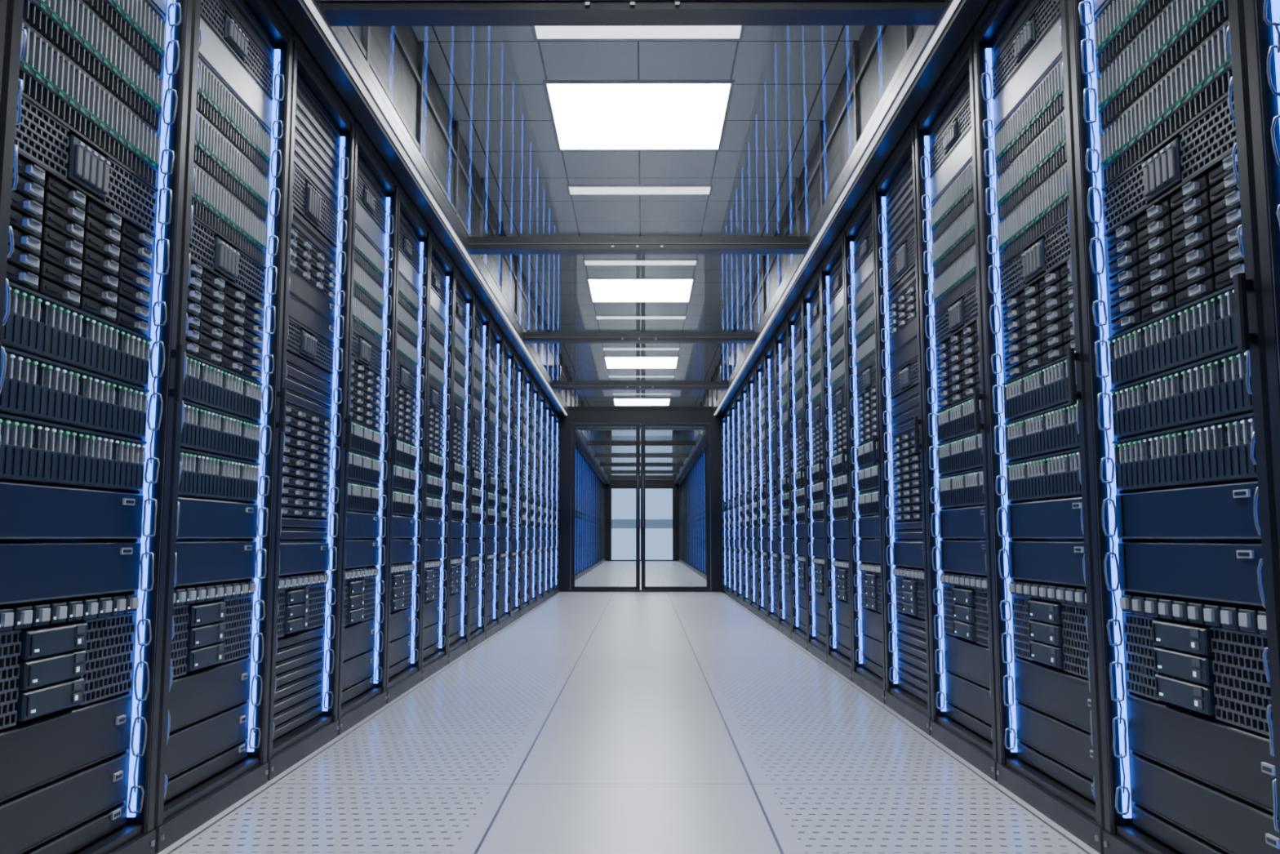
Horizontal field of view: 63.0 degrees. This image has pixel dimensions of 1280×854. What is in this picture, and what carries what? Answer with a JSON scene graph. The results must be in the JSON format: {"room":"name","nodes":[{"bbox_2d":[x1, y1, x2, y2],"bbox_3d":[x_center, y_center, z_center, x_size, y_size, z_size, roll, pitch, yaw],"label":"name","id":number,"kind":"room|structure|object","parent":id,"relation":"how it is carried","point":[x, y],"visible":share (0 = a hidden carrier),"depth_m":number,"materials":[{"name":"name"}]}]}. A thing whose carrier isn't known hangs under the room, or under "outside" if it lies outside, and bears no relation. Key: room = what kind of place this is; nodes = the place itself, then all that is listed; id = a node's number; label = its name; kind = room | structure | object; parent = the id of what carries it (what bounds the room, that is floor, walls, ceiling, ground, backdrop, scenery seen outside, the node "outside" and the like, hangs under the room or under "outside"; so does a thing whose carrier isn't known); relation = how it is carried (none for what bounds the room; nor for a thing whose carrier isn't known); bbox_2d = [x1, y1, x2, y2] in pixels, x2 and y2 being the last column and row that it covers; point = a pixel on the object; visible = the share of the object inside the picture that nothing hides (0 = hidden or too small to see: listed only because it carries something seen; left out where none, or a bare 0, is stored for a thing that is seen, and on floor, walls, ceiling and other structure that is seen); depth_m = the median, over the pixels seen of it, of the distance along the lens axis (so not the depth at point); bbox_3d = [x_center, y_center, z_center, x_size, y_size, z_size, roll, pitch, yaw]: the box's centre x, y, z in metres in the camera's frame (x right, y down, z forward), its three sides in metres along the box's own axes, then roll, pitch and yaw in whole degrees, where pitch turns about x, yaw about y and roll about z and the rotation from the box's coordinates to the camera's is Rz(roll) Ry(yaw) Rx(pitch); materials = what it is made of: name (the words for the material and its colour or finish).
{"room":"server room","nodes":[
{"label":"server room","id":0,"kind":"room"},
{"bbox_2d":[346,26,594,432],"bbox_3d":[-1.617,-1.016,13.134,0.665,1.145,31.900,0,-6,0],"label":"wall","id":1,"kind":"structure","parent":0,"point":[395,55],"depth_m":7.09,"materials":[{"name":"metal"}]},
{"bbox_2d":[157,560,1100,853],"bbox_3d":[0.011,2.025,12.859,8.000,0.100,32.000,0,-6,0],"label":"floor","id":2,"kind":"structure","parent":0,"point":[589,722],"depth_m":2.85,"materials":[{"name":"tile"}]},
{"bbox_2d":[0,0,7,103],"bbox_3d":[-1.415,-0.256,1.227,0.970,1.997,0.612,0,-6,0],"label":"rack","id":3,"kind":"object","parent":2,"relation":"on","point":[3,3],"visible":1,"depth_m":1.55,"materials":[{"name":"grey metal"}]},
{"bbox_2d":[0,0,192,853],"bbox_3d":[-1.413,-0.192,1.837,0.970,1.997,0.612,0,-6,0],"label":"rack","id":4,"kind":"object","parent":2,"relation":"on","point":[95,93],"visible":1,"depth_m":1.84,"materials":[{"name":"grey metal"}]},
{"bbox_2d":[153,0,293,853],"bbox_3d":[-1.411,-0.128,2.448,0.970,1.997,0.612,0,-6,0],"label":"rack","id":5,"kind":"object","parent":2,"relation":"on","point":[212,739],"visible":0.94,"depth_m":2.46,"materials":[{"name":"grey metal"}]},
{"bbox_2d":[266,29,355,781],"bbox_3d":[-1.409,-0.063,3.059,0.970,1.997,0.612,0,-6,0],"label":"rack","id":6,"kind":"object","parent":2,"relation":"on","point":[304,677],"visible":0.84,"depth_m":3.11,"materials":[{"name":"grey metal"}]},
{"bbox_2d":[337,118,398,735],"bbox_3d":[-1.407,0.001,3.669,0.970,1.997,0.612,0,-6,0],"label":"rack","id":7,"kind":"object","parent":2,"relation":"on","point":[362,683],"visible":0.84,"depth_m":3.73,"materials":[{"name":"grey metal"}]},
{"bbox_2d":[385,181,430,703],"bbox_3d":[-1.405,0.066,4.280,0.970,1.997,0.612,0,-6,0],"label":"rack","id":8,"kind":"object","parent":2,"relation":"on","point":[404,621],"visible":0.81,"depth_m":4.37,"materials":[{"name":"grey metal"}]},
{"bbox_2d":[420,227,454,681],"bbox_3d":[-1.403,0.130,4.891,0.970,1.997,0.612,0,-6,0],"label":"rack","id":9,"kind":"object","parent":2,"relation":"on","point":[434,628],"visible":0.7,"depth_m":5.01,"materials":[{"name":"grey metal"}]},
{"bbox_2d":[447,263,475,663],"bbox_3d":[-1.402,0.195,5.501,0.970,1.997,0.612,0,-6,0],"label":"rack","id":10,"kind":"object","parent":2,"relation":"on","point":[458,643],"visible":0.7,"depth_m":5.64,"materials":[{"name":"grey metal"}]},
{"bbox_2d":[468,291,490,649],"bbox_3d":[-1.400,0.259,6.112,0.970,1.997,0.612,0,-6,0],"label":"rack","id":11,"kind":"object","parent":2,"relation":"on","point":[480,415],"visible":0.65,"depth_m":6.26,"materials":[{"name":"grey metal"}]},
{"bbox_2d":[484,315,503,639],"bbox_3d":[-1.398,0.323,6.722,0.970,1.997,0.612,0,-6,0],"label":"rack","id":12,"kind":"object","parent":2,"relation":"on","point":[495,365],"visible":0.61,"depth_m":6.89,"materials":[{"name":"grey metal"}]},
{"bbox_2d":[499,333,515,630],"bbox_3d":[-1.396,0.388,7.333,0.970,1.997,0.612,0,-6,0],"label":"rack","id":13,"kind":"object","parent":2,"relation":"on","point":[505,568],"visible":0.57,"depth_m":7.51,"materials":[{"name":"grey metal"}]},
{"bbox_2d":[511,349,524,622],"bbox_3d":[-1.394,0.452,7.944,0.970,1.997,0.612,0,-6,0],"label":"rack","id":14,"kind":"object","parent":2,"relation":"on","point":[516,611],"visible":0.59,"depth_m":8.14,"materials":[{"name":"grey metal"}]},
{"bbox_2d":[520,364,533,616],"bbox_3d":[-1.393,0.516,8.554,0.970,1.997,0.612,0,-6,0],"label":"rack","id":15,"kind":"object","parent":2,"relation":"on","point":[526,438],"visible":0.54,"depth_m":8.75,"materials":[{"name":"grey metal"}]},
{"bbox_2d":[528,375,539,610],"bbox_3d":[-1.391,0.581,9.165,0.970,1.997,0.612,0,-6,0],"label":"rack","id":16,"kind":"object","parent":2,"relation":"on","point":[535,387],"visible":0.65,"depth_m":9.37,"materials":[{"name":"grey metal"}]},
{"bbox_2d":[537,386,546,605],"bbox_3d":[-1.389,0.645,9.775,0.970,1.997,0.612,0,-6,0],"label":"rack","id":17,"kind":"object","parent":2,"relation":"on","point":[541,395],"visible":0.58,"depth_m":9.98,"materials":[{"name":"grey metal"}]},
{"bbox_2d":[543,394,551,601],"bbox_3d":[-1.387,0.710,10.386,0.970,1.997,0.612,0,-6,0],"label":"rack","id":18,"kind":"object","parent":2,"relation":"on","point":[548,406],"visible":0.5,"depth_m":10.60,"materials":[{"name":"grey metal"}]},
{"bbox_2d":[549,403,556,597],"bbox_3d":[-1.385,0.774,10.997,0.970,1.997,0.612,0,-6,0],"label":"rack","id":19,"kind":"object","parent":2,"relation":"on","point":[553,420],"visible":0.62,"depth_m":11.22,"materials":[{"name":"grey metal"}]},
{"bbox_2d":[554,409,560,595],"bbox_3d":[-1.383,0.838,11.607,0.970,1.997,0.612,0,-6,0],"label":"rack","id":20,"kind":"object","parent":2,"relation":"on","point":[557,416],"visible":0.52,"depth_m":11.83,"materials":[{"name":"grey metal"}]},
{"bbox_2d":[574,441,578,580],"bbox_3d":[-1.393,1.225,15.270,0.970,1.997,0.612,0,-6,0],"label":"rack","id":21,"kind":"object","parent":2,"relation":"on","point":[576,444],"visible":0.15,"depth_m":15.53,"materials":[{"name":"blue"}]},
{"bbox_2d":[577,444,581,578],"bbox_3d":[-1.391,1.289,15.881,0.970,1.997,0.612,0,-6,0],"label":"rack","id":22,"kind":"object","parent":2,"relation":"on","point":[579,447],"visible":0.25,"depth_m":16.14,"materials":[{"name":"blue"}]},
{"bbox_2d":[579,448,583,577],"bbox_3d":[-1.389,1.353,16.491,0.970,1.997,0.612,0,-6,0],"label":"rack","id":23,"kind":"object","parent":2,"relation":"on","point":[581,451],"visible":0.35,"depth_m":16.76,"materials":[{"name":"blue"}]},
{"bbox_2d":[582,452,586,575],"bbox_3d":[-1.387,1.418,17.102,0.970,1.997,0.612,0,-6,0],"label":"rack","id":24,"kind":"object","parent":2,"relation":"on","point":[584,455],"visible":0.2,"depth_m":17.35,"materials":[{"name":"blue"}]},
{"bbox_2d":[584,454,587,574],"bbox_3d":[-1.385,1.482,17.712,0.970,1.997,0.612,0,-6,0],"label":"rack","id":25,"kind":"object","parent":2,"relation":"on","point":[585,473],"visible":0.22,"depth_m":17.97,"materials":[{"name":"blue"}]},
{"bbox_2d":[586,457,589,573],"bbox_3d":[-1.383,1.547,18.323,0.970,1.997,0.612,0,-6,0],"label":"rack","id":26,"kind":"object","parent":2,"relation":"on","point":[587,538],"visible":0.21,"depth_m":18.57,"materials":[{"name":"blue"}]},
{"bbox_2d":[588,460,591,571],"bbox_3d":[-1.382,1.611,18.934,0.970,1.997,0.612,0,-6,0],"label":"rack","id":27,"kind":"object","parent":2,"relation":"on","point":[589,517],"visible":0.17,"depth_m":19.19,"materials":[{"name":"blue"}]},
{"bbox_2d":[590,462,592,570],"bbox_3d":[-1.380,1.675,19.544,0.970,1.997,0.612,0,-6,0],"label":"rack","id":28,"kind":"object","parent":2,"relation":"on","point":[591,522],"visible":0.16,"depth_m":19.80,"materials":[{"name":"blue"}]},
{"bbox_2d":[591,464,594,569],"bbox_3d":[-1.378,1.740,20.155,0.970,1.997,0.612,0,-6,0],"label":"rack","id":29,"kind":"object","parent":2,"relation":"on","point":[593,517],"visible":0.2,"depth_m":20.42,"materials":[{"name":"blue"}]},
{"bbox_2d":[593,466,595,568],"bbox_3d":[-1.376,1.804,20.765,0.970,1.997,0.612,0,-6,0],"label":"rack","id":30,"kind":"object","parent":2,"relation":"on","point":[593,467],"visible":0.12,"depth_m":21.04,"materials":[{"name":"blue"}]},
{"bbox_2d":[594,469,597,567],"bbox_3d":[-1.374,1.869,21.376,0.970,1.997,0.612,0,-6,0],"label":"rack","id":31,"kind":"object","parent":2,"relation":"on","point":[595,469],"visible":0.12,"depth_m":21.64,"materials":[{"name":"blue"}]},
{"bbox_2d":[595,470,598,567],"bbox_3d":[-1.373,1.933,21.987,0.970,1.997,0.612,0,-6,0],"label":"rack","id":32,"kind":"object","parent":2,"relation":"on","point":[597,520],"visible":0.15,"depth_m":22.22,"materials":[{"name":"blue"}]},
{"bbox_2d":[597,472,599,565],"bbox_3d":[-1.371,1.997,22.597,0.970,1.997,0.612,0,-6,0],"label":"rack","id":33,"kind":"object","parent":2,"relation":"on","point":[597,473],"visible":0.13,"depth_m":22.89,"materials":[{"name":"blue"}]},
{"bbox_2d":[598,474,600,565],"bbox_3d":[-1.369,2.062,23.208,0.970,1.997,0.612,0,-6,0],"label":"rack","id":34,"kind":"object","parent":2,"relation":"on","point":[599,522],"visible":0.1,"depth_m":23.44,"materials":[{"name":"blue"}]},
{"bbox_2d":[600,476,601,564],"bbox_3d":[-1.367,2.126,23.819,0.970,1.997,0.612,0,-6,0],"label":"rack","id":35,"kind":"object","parent":2,"relation":"on","point":[600,477],"visible":0.1,"depth_m":24.09,"materials":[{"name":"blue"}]},
{"bbox_2d":[600,477,602,564],"bbox_3d":[-1.365,2.191,24.429,0.970,1.997,0.612,0,-6,0],"label":"rack","id":36,"kind":"object","parent":2,"relation":"on","point":[601,477],"visible":0.09,"depth_m":24.72,"materials":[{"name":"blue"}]},
{"bbox_2d":[601,478,604,563],"bbox_3d":[-1.363,2.255,25.040,0.970,1.997,0.612,0,-6,0],"label":"rack","id":37,"kind":"object","parent":2,"relation":"on","point":[602,522],"visible":0.1,"depth_m":25.27,"materials":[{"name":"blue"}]},
{"bbox_2d":[602,480,604,562],"bbox_3d":[-1.362,2.319,25.650,0.970,1.997,0.612,0,-6,0],"label":"rack","id":38,"kind":"object","parent":2,"relation":"on","point":[603,481],"visible":0.06,"depth_m":25.90,"materials":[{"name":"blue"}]},
{"bbox_2d":[604,482,605,561],"bbox_3d":[-1.360,2.384,26.261,0.970,1.997,0.612,0,-6,0],"label":"rack","id":39,"kind":"object","parent":2,"relation":"on","point":[604,482],"visible":0.05,"depth_m":26.53,"materials":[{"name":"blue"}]},
{"bbox_2d":[604,481,679,560],"bbox_3d":[0.053,2.441,27.355,2.200,2.112,0.120,0,-6,0],"label":"door","id":40,"kind":"structure","parent":2,"relation":"on","point":[661,498],"depth_m":27.33,"materials":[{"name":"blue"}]},
{"bbox_2d":[679,482,679,561],"bbox_3d":[1.460,2.383,26.253,0.970,1.997,0.612,0,-6,0],"label":"rack","id":41,"kind":"object","parent":2,"relation":"on","point":[679,482],"visible":0.02,"depth_m":26.50,"materials":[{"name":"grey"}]},
{"bbox_2d":[680,480,680,562],"bbox_3d":[1.458,2.318,25.642,0.970,1.997,0.612,0,-6,0],"label":"rack","id":42,"kind":"object","parent":2,"relation":"on","point":[680,481],"visible":0.02,"depth_m":25.89,"materials":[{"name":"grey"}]},
{"bbox_2d":[680,480,682,563],"bbox_3d":[1.457,2.254,25.031,0.970,1.997,0.612,0,-6,0],"label":"rack","id":43,"kind":"object","parent":2,"relation":"on","point":[681,480],"visible":0.08,"depth_m":25.28,"materials":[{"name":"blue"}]},
{"bbox_2d":[681,478,683,564],"bbox_3d":[1.455,2.190,24.421,0.970,1.997,0.612,0,-6,0],"label":"rack","id":44,"kind":"object","parent":2,"relation":"on","point":[682,478],"visible":0.12,"depth_m":24.64,"materials":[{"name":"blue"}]},
{"bbox_2d":[682,475,684,564],"bbox_3d":[1.453,2.125,23.810,0.970,1.997,0.612,0,-6,0],"label":"rack","id":45,"kind":"object","parent":2,"relation":"on","point":[683,476],"visible":0.12,"depth_m":24.11,"materials":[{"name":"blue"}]},
{"bbox_2d":[684,474,684,564],"bbox_3d":[1.451,2.061,23.200,0.970,1.997,0.612,0,-6,0],"label":"rack","id":46,"kind":"object","parent":2,"relation":"on","point":[684,474],"visible":0.04,"depth_m":23.45,"materials":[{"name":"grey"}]},
{"bbox_2d":[684,473,686,566],"bbox_3d":[1.449,1.996,22.589,0.970,1.997,0.612,0,-6,0],"label":"rack","id":47,"kind":"object","parent":2,"relation":"on","point":[685,473],"visible":0.12,"depth_m":22.80,"materials":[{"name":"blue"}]},
{"bbox_2d":[685,471,687,566],"bbox_3d":[1.448,1.932,21.978,0.970,1.997,0.612,0,-6,0],"label":"rack","id":48,"kind":"object","parent":2,"relation":"on","point":[686,471],"visible":0.14,"depth_m":22.27,"materials":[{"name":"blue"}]},
{"bbox_2d":[687,469,688,568],"bbox_3d":[1.446,1.868,21.368,0.970,1.997,0.612,0,-6,0],"label":"rack","id":49,"kind":"object","parent":2,"relation":"on","point":[687,469],"visible":0.09,"depth_m":21.59,"materials":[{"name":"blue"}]},
{"bbox_2d":[688,466,690,568],"bbox_3d":[1.444,1.803,20.757,0.970,1.997,0.612,0,-6,0],"label":"rack","id":50,"kind":"object","parent":2,"relation":"on","point":[689,467],"visible":0.16,"depth_m":21.06,"materials":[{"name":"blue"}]},
{"bbox_2d":[689,464,691,569],"bbox_3d":[1.442,1.739,20.146,0.970,1.997,0.612,0,-6,0],"label":"rack","id":51,"kind":"object","parent":2,"relation":"on","point":[691,464],"visible":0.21,"depth_m":20.41,"materials":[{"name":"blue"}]},
{"bbox_2d":[691,462,693,570],"bbox_3d":[1.440,1.675,19.536,0.970,1.997,0.612,0,-6,0],"label":"rack","id":52,"kind":"object","parent":2,"relation":"on","point":[692,462],"visible":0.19,"depth_m":19.78,"materials":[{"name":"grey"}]},
{"bbox_2d":[693,459,694,571],"bbox_3d":[1.438,1.610,18.925,0.970,1.997,0.612,0,-6,0],"label":"rack","id":53,"kind":"object","parent":2,"relation":"on","point":[694,460],"visible":0.18,"depth_m":19.16,"materials":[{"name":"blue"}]},
{"bbox_2d":[694,457,696,573],"bbox_3d":[1.437,1.546,18.315,0.970,1.997,0.612,0,-6,0],"label":"rack","id":54,"kind":"object","parent":2,"relation":"on","point":[695,457],"visible":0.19,"depth_m":18.57,"materials":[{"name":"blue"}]},
{"bbox_2d":[696,454,698,573],"bbox_3d":[1.435,1.481,17.704,0.970,1.997,0.612,0,-6,0],"label":"rack","id":55,"kind":"object","parent":2,"relation":"on","point":[697,542],"visible":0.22,"depth_m":17.95,"materials":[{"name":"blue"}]},
{"bbox_2d":[697,451,700,575],"bbox_3d":[1.433,1.417,17.093,0.970,1.997,0.612,0,-6,0],"label":"rack","id":56,"kind":"object","parent":2,"relation":"on","point":[699,479],"visible":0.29,"depth_m":17.34,"materials":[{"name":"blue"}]},
{"bbox_2d":[699,448,702,577],"bbox_3d":[1.431,1.353,16.483,0.970,1.997,0.612,0,-6,0],"label":"rack","id":57,"kind":"object","parent":2,"relation":"on","point":[700,453],"visible":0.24,"depth_m":16.73,"materials":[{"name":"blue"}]},
{"bbox_2d":[702,444,705,578],"bbox_3d":[1.429,1.288,15.872,0.970,1.997,0.612,0,-6,0],"label":"rack","id":58,"kind":"object","parent":2,"relation":"on","point":[703,447],"visible":0.13,"depth_m":16.15,"materials":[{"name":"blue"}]},
{"bbox_2d":[704,444,706,579],"bbox_3d":[1.427,1.224,15.262,0.970,1.997,0.612,0,-6,0],"label":"rack","id":59,"kind":"object","parent":2,"relation":"on","point":[704,444],"visible":0.04,"depth_m":15.54,"materials":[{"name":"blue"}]},
{"bbox_2d":[720,410,726,594],"bbox_3d":[1.397,0.838,11.599,0.970,1.997,0.612,0,-6,0],"label":"rack","id":60,"kind":"object","parent":2,"relation":"on","point":[723,416],"visible":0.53,"depth_m":11.82,"materials":[{"name":"grey metal"}]},
{"bbox_2d":[725,402,731,598],"bbox_3d":[1.395,0.773,10.988,0.970,1.997,0.612,0,-6,0],"label":"rack","id":61,"kind":"object","parent":2,"relation":"on","point":[727,410],"visible":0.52,"depth_m":11.21,"materials":[{"name":"grey metal"}]},
{"bbox_2d":[729,395,737,601],"bbox_3d":[1.393,0.709,10.378,0.970,1.997,0.612,0,-6,0],"label":"rack","id":62,"kind":"object","parent":2,"relation":"on","point":[732,406],"visible":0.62,"depth_m":10.60,"materials":[{"name":"grey metal"}]},
{"bbox_2d":[735,386,743,605],"bbox_3d":[1.391,0.644,9.767,0.970,1.997,0.612,0,-6,0],"label":"rack","id":63,"kind":"object","parent":2,"relation":"on","point":[740,598],"visible":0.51,"depth_m":9.98,"materials":[{"name":"grey metal"}]},
{"bbox_2d":[741,374,750,610],"bbox_3d":[1.389,0.580,9.157,0.970,1.997,0.612,0,-6,0],"label":"rack","id":64,"kind":"object","parent":2,"relation":"on","point":[744,410],"visible":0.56,"depth_m":9.36,"materials":[{"name":"grey metal"}]},
{"bbox_2d":[747,364,758,616],"bbox_3d":[1.387,0.516,8.546,0.970,1.997,0.612,0,-6,0],"label":"rack","id":65,"kind":"object","parent":2,"relation":"on","point":[753,607],"visible":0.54,"depth_m":8.74,"materials":[{"name":"grey metal"}]},
{"bbox_2d":[755,350,767,622],"bbox_3d":[1.386,0.451,7.935,0.970,1.997,0.612,0,-6,0],"label":"rack","id":66,"kind":"object","parent":2,"relation":"on","point":[760,364],"visible":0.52,"depth_m":8.13,"materials":[{"name":"grey metal"}]},
{"bbox_2d":[764,333,778,630],"bbox_3d":[1.384,0.387,7.325,0.970,1.997,0.612,0,-6,0],"label":"rack","id":67,"kind":"object","parent":2,"relation":"on","point":[772,619],"visible":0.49,"depth_m":7.52,"materials":[{"name":"grey metal"}]},
{"bbox_2d":[774,314,791,639],"bbox_3d":[1.382,0.322,6.714,0.970,1.997,0.612,0,-6,0],"label":"rack","id":68,"kind":"object","parent":2,"relation":"on","point":[784,624],"visible":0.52,"depth_m":6.89,"materials":[{"name":"grey metal"}]},
{"bbox_2d":[786,292,808,650],"bbox_3d":[1.380,0.258,6.104,0.970,1.997,0.612,0,-6,0],"label":"rack","id":69,"kind":"object","parent":2,"relation":"on","point":[794,320],"visible":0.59,"depth_m":6.27,"materials":[{"name":"grey metal"}]},
{"bbox_2d":[802,262,827,663],"bbox_3d":[1.378,0.194,5.493,0.970,1.997,0.612,0,-6,0],"label":"rack","id":70,"kind":"object","parent":2,"relation":"on","point":[817,643],"visible":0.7,"depth_m":5.64,"materials":[{"name":"grey metal"}]},
{"bbox_2d":[820,227,853,681],"bbox_3d":[1.377,0.129,4.882,0.970,1.997,0.612,0,-6,0],"label":"rack","id":71,"kind":"object","parent":2,"relation":"on","point":[837,548],"visible":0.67,"depth_m":5.00,"materials":[{"name":"grey metal"}]},
{"bbox_2d":[843,181,885,704],"bbox_3d":[1.375,0.065,4.272,0.970,1.997,0.612,0,-6,0],"label":"rack","id":72,"kind":"object","parent":2,"relation":"on","point":[868,672],"visible":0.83,"depth_m":4.36,"materials":[{"name":"grey metal"}]},
{"bbox_2d":[873,118,931,735],"bbox_3d":[1.373,0.001,3.661,0.970,1.997,0.612,0,-6,0],"label":"rack","id":73,"kind":"object","parent":2,"relation":"on","point":[904,558],"visible":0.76,"depth_m":3.73,"materials":[{"name":"grey metal"}]},
{"bbox_2d":[914,28,998,781],"bbox_3d":[1.371,-0.064,3.050,0.970,1.997,0.612,0,-6,0],"label":"rack","id":74,"kind":"object","parent":2,"relation":"on","point":[963,720],"visible":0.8,"depth_m":3.09,"materials":[{"name":"grey metal"}]},
{"bbox_2d":[973,0,1105,853],"bbox_3d":[1.369,-0.128,2.440,0.970,1.997,0.612,0,-6,0],"label":"rack","id":75,"kind":"object","parent":2,"relation":"on","point":[1046,678],"visible":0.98,"depth_m":2.46,"materials":[{"name":"grey metal"}]},
{"bbox_2d":[1067,0,1279,853],"bbox_3d":[1.367,-0.193,1.829,0.970,1.997,0.612,0,-6,0],"label":"rack","id":76,"kind":"object","parent":2,"relation":"on","point":[1184,531],"visible":0.99,"depth_m":1.81,"materials":[{"name":"grey metal"}]},
{"bbox_2d":[1243,0,1279,568],"bbox_3d":[1.365,-0.257,1.219,0.970,1.997,0.612,0,-6,0],"label":"rack","id":77,"kind":"object","parent":2,"relation":"on","point":[1262,17],"visible":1,"depth_m":1.51,"materials":[{"name":"grey metal"}]},
{"bbox_2d":[411,25,865,406],"bbox_3d":[0.011,-1.632,13.244,8.000,0.100,32.000,0,-6,0],"label":"ceiling","id":78,"kind":"structure","parent":0,"point":[788,79],"depth_m":8.43,"materials":[{"name":"tile"}]},
{"bbox_2d":[531,26,745,40],"bbox_3d":[-0.011,-2.325,6.118,1.240,0.015,0.240,0,-6,0],"label":"recessed light","id":79,"kind":"object","parent":78,"relation":"in","point":[540,33],"visible":0.59,"depth_m":6.15,"materials":[{"name":"white plastic"}]},
{"bbox_2d":[542,80,734,151],"bbox_3d":[-0.007,-2.188,7.404,1.250,0.018,1.210,0,-6,0],"label":"ceiling light panel","id":80,"kind":"object","parent":78,"relation":"in","point":[586,115],"depth_m":7.32,"materials":[{"name":"white plastic"}]},
{"bbox_2d":[566,184,713,195],"bbox_3d":[-0.002,-2.027,8.944,1.240,0.015,0.240,0,-6,0],"label":"recessed light","id":81,"kind":"object","parent":78,"relation":"in","point":[572,189],"visible":1,"depth_m":8.93,"materials":[{"name":"white plastic"}]},
{"bbox_2d":[582,258,698,266],"bbox_3d":[0.005,-1.778,11.299,1.240,0.015,0.240,0,-6,0],"label":"recessed light","id":82,"kind":"object","parent":78,"relation":"in","point":[587,262],"visible":1,"depth_m":11.29,"materials":[{"name":"white plastic"}]},
{"bbox_2d":[586,277,695,302],"bbox_3d":[0.009,-1.641,12.585,1.250,0.018,1.210,0,-6,0],"label":"ceiling light panel","id":83,"kind":"object","parent":78,"relation":"in","point":[601,290],"depth_m":12.55,"materials":[{"name":"white plastic"}]},
{"bbox_2d":[595,315,687,319],"bbox_3d":[0.013,-1.480,14.125,1.240,0.015,0.240,0,-6,0],"label":"recessed light","id":84,"kind":"object","parent":78,"relation":"in","point":[597,317],"visible":1,"depth_m":14.09,"materials":[{"name":"white plastic"}]},
{"bbox_2d":[601,346,680,351],"bbox_3d":[0.020,-1.232,16.480,1.240,0.015,0.240,0,-6,0],"label":"recessed light","id":85,"kind":"object","parent":78,"relation":"in","point":[604,348],"visible":1,"depth_m":16.48,"materials":[{"name":"white plastic"}]},
{"bbox_2d":[603,355,679,368],"bbox_3d":[0.024,-1.095,17.766,1.250,0.018,1.210,0,-6,0],"label":"ceiling light panel","id":86,"kind":"object","parent":78,"relation":"in","point":[611,362],"depth_m":17.69,"materials":[{"name":"white plastic"}]},
{"bbox_2d":[608,374,675,377],"bbox_3d":[0.029,-0.934,19.306,1.240,0.015,0.240,0,-6,0],"label":"recessed light","id":87,"kind":"object","parent":78,"relation":"in","point":[609,375],"visible":1,"depth_m":19.25,"materials":[{"name":"white plastic"}]},
{"bbox_2d":[611,392,671,395],"bbox_3d":[0.036,-0.686,21.661,1.240,0.015,0.240,0,-6,0],"label":"recessed light","id":88,"kind":"object","parent":78,"relation":"in","point":[612,393],"visible":1,"depth_m":21.64,"materials":[{"name":"white plastic"}]},
{"bbox_2d":[612,397,671,405],"bbox_3d":[0.040,-0.549,22.946,1.250,0.018,1.210,0,-6,0],"label":"ceiling light panel","id":89,"kind":"object","parent":78,"relation":"in","point":[616,401],"depth_m":22.80,"materials":[{"name":"white plastic"}]},
{"bbox_2d":[542,364,736,395],"bbox_3d":[0.008,0.579,12.020,8.000,2.600,0.080,0,-6,0],"label":"wall partition","id":90,"kind":"structure","parent":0,"point":[553,371],"depth_m":12.11,"materials":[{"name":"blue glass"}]},
{"bbox_2d":[273,0,991,416],"bbox_3d":[-0.013,-0.884,5.349,2.040,0.114,13.454,0,-6,0],"label":"ceiling frame","id":91,"kind":"structure","parent":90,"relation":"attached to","point":[321,25],"depth_m":3.42,"materials":[{"name":"white metal"}]},
{"bbox_2d":[558,406,722,591],"bbox_3d":[0.008,0.820,11.979,1.860,2.112,0.150,0,-6,0],"label":"door","id":92,"kind":"structure","parent":90,"relation":"in","point":[577,416],"depth_m":11.97,"materials":[{"name":"metal"}]},
{"bbox_2d":[575,424,705,484],"bbox_3d":[0.031,0.638,19.779,2.040,0.114,15.286,0,-6,0],"label":"ceiling","id":93,"kind":"structure","parent":0,"point":[668,456],"depth_m":17.59,"materials":[{"name":"metal"}]},
{"bbox_2d":[594,430,689,433],"bbox_3d":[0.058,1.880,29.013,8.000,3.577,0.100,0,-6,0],"label":"ceiling light","id":94,"kind":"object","parent":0,"point":[595,431],"depth_m":29.14,"materials":[{"name":"white plastic"}]},
{"bbox_2d":[689,25,920,432],"bbox_3d":[1.638,-1.017,13.124,0.665,1.145,31.900,0,-6,0],"label":"wall","id":95,"kind":"structure","parent":0,"point":[879,51],"depth_m":7.23,"materials":[{"name":"metal"}]}
]}

